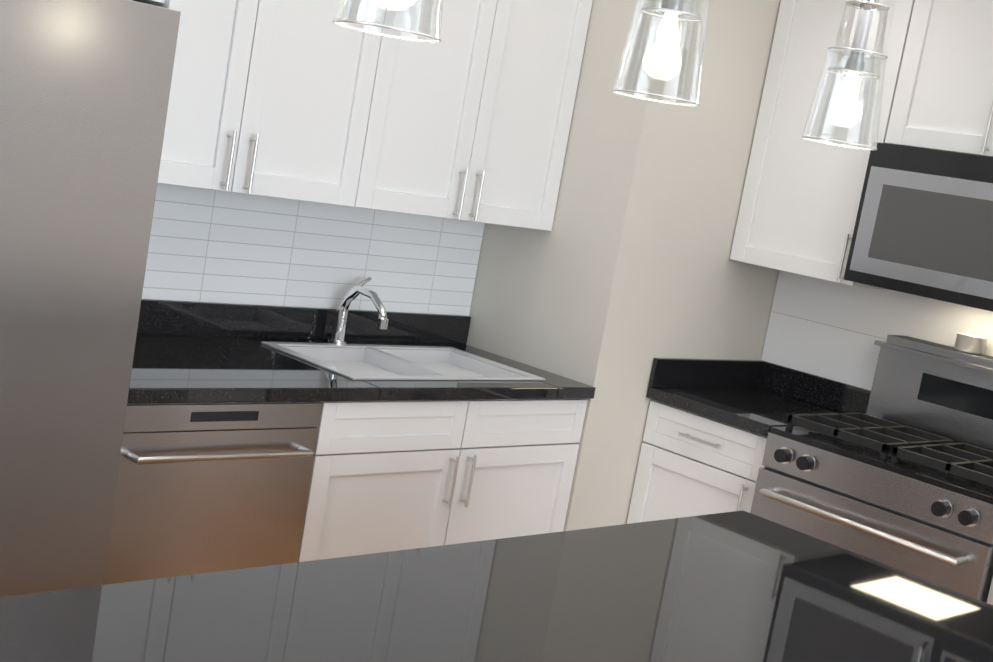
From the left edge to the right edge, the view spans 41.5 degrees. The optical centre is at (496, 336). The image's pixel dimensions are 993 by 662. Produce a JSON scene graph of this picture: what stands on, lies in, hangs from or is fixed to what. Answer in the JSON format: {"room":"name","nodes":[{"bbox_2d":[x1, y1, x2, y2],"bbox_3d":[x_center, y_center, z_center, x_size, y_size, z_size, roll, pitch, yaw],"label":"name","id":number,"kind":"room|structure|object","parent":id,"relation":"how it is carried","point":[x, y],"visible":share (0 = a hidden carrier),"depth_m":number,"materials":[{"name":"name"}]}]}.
{"room":"kitchen","nodes":[
{"label":"kitchen","id":0,"kind":"room"},
{"bbox_2d":[466,0,780,530],"bbox_3d":[0.571,-0.702,2.012,4.920,4.200,9.950,2,11,-45],"label":"wall","id":1,"kind":"structure","parent":0,"point":[618,278],"depth_m":4.32,"materials":[{"name":"paint"}]},
{"bbox_2d":[132,0,177,10],"bbox_3d":[-1.220,-1.136,2.735,0.936,0.658,0.659,2,11,-45],"label":"upper cabinet","id":2,"kind":"object","parent":1,"relation":"attached to","point":[169,4],"depth_m":2.89,"materials":[{"name":"white wood"}]},
{"bbox_2d":[156,0,409,215],"bbox_3d":[-0.702,-0.947,3.539,0.894,1.088,0.329,2,11,-45],"label":"upper cabinet","id":3,"kind":"object","parent":1,"relation":"attached to","point":[271,101],"depth_m":3.55,"materials":[{"name":"white wood"}]},
{"bbox_2d":[137,296,470,343],"bbox_3d":[-0.697,-0.044,4.047,1.673,0.100,0.019,2,11,-45],"label":"backsplash","id":4,"kind":"structure","parent":1,"relation":"attached to","point":[156,317],"depth_m":4.05,"materials":[{"name":"black stone"}]},
{"bbox_2d":[378,0,592,230],"bbox_3d":[-0.152,-0.926,4.085,0.894,1.088,0.329,2,11,-45],"label":"upper cabinet","id":5,"kind":"object","parent":1,"relation":"attached to","point":[479,133],"depth_m":4.05,"materials":[{"name":"white wood"}]},
{"bbox_3d":[-0.804,1.340,1.298,7.770,0.060,9.950,2,11,-45],"label":"floor","id":6,"kind":"structure","parent":0,"visible":0},
{"bbox_2d":[0,0,180,596],"bbox_3d":[-1.373,0.083,2.852,0.915,1.775,0.761,2,11,-45],"label":"fridge","id":7,"kind":"object","parent":6,"relation":"on","point":[85,85],"visible":1,"depth_m":2.80,"materials":[{"name":"grey metal"}]},
{"bbox_2d":[102,404,349,584],"bbox_3d":[-0.936,0.524,3.556,0.664,0.873,0.623,2,11,-45],"label":"dishwasher","id":8,"kind":"object","parent":6,"relation":"on","point":[201,488],"depth_m":3.30,"materials":[{"name":"silver metal"}]},
{"bbox_2d":[127,332,595,403],"bbox_3d":[-0.496,0.091,3.840,1.673,0.038,0.642,2,11,-45],"label":"countertop","id":9,"kind":"structure","parent":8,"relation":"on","point":[165,369],"depth_m":3.57,"materials":[{"name":"black stone"}]},
{"bbox_2d":[322,272,393,343],"bbox_3d":[-0.397,-0.063,4.109,0.134,0.222,0.251,2,11,-45],"label":"faucet","id":10,"kind":"object","parent":9,"relation":"on","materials":[{"name":"silver metal"}]},
{"bbox_2d":[258,340,549,379],"bbox_3d":[-0.292,0.171,4.056,0.776,0.197,0.456,2,11,-45],"label":"sink","id":11,"kind":"object","parent":9,"relation":"in","point":[359,361],"depth_m":4.12,"materials":[{"name":"white ceramic"}]},
{"bbox_2d":[326,400,587,558],"bbox_3d":[-0.366,0.545,4.122,1.066,0.873,0.623,2,11,-45],"label":"base cabinet","id":12,"kind":"object","parent":6,"relation":"on","point":[439,472],"depth_m":3.87,"materials":[{"name":"white wood"}]},
{"bbox_2d":[0,510,992,661],"bbox_3d":[0.018,0.887,1.992,2.010,0.915,0.770,2,11,-45],"label":"kitchen island","id":13,"kind":"object","parent":6,"relation":"on","point":[739,586],"visible":1,"depth_m":2.05,"materials":[{"name":"black"}]},
{"bbox_2d":[626,0,992,604],"bbox_3d":[1.353,0.057,3.962,0.720,2.458,1.724,2,11,-45],"label":"kitchen cabinets","id":14,"kind":"object","parent":6,"relation":"on","point":[851,410],"visible":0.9,"depth_m":4.18,"materials":[{"name":"painted wood"},{"name":"satin nickel"}]},
{"bbox_2d":[646,357,992,572],"bbox_3d":[1.332,0.334,4.028,0.642,0.138,1.724,2,11,-45],"label":"countertop","id":15,"kind":"structure","parent":14,"relation":"on","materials":[{"name":"black stone"}]},
{"bbox_2d":[714,332,992,604],"bbox_3d":[1.260,0.633,4.027,0.711,1.283,0.754,2,11,-45],"label":"range","id":16,"kind":"object","parent":14,"relation":"in","point":[905,484],"depth_m":3.92,"materials":[{"name":"grey metal"}]},
{"bbox_2d":[843,141,992,334],"bbox_3d":[1.527,-0.308,3.996,0.444,0.440,0.758,2,11,-45],"label":"microwave","id":17,"kind":"object","parent":14,"relation":"in","point":[923,227],"depth_m":3.96,"materials":[{"name":"silver metal"}]},
{"bbox_3d":[-0.167,-2.295,0.792,7.770,1.130,9.950,2,11,-45],"label":"ceiling","id":18,"kind":"structure","parent":0,"visible":0},
{"bbox_2d":[332,0,442,42],"bbox_3d":[-0.002,-1.039,1.381,0.124,1.426,0.124,2,11,-45],"label":"pendant light","id":19,"kind":"object","parent":18,"relation":"hanging from","point":[436,36],"visible":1,"depth_m":1.46,"materials":[{"name":"clear glass"}]},
{"bbox_2d":[611,0,708,106],"bbox_3d":[0.343,-1.026,1.722,0.124,1.426,0.124,2,11,-45],"label":"pendant light","id":20,"kind":"object","parent":18,"relation":"hanging from","point":[667,33],"visible":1,"depth_m":1.79,"materials":[{"name":"clear glass"}]},
{"bbox_2d":[801,0,889,149],"bbox_3d":[0.687,-1.013,2.064,0.124,1.426,0.124,2,11,-45],"label":"pendant light","id":21,"kind":"object","parent":18,"relation":"hanging from","point":[855,63],"visible":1,"depth_m":2.13,"materials":[{"name":"clear glass"}]}
]}

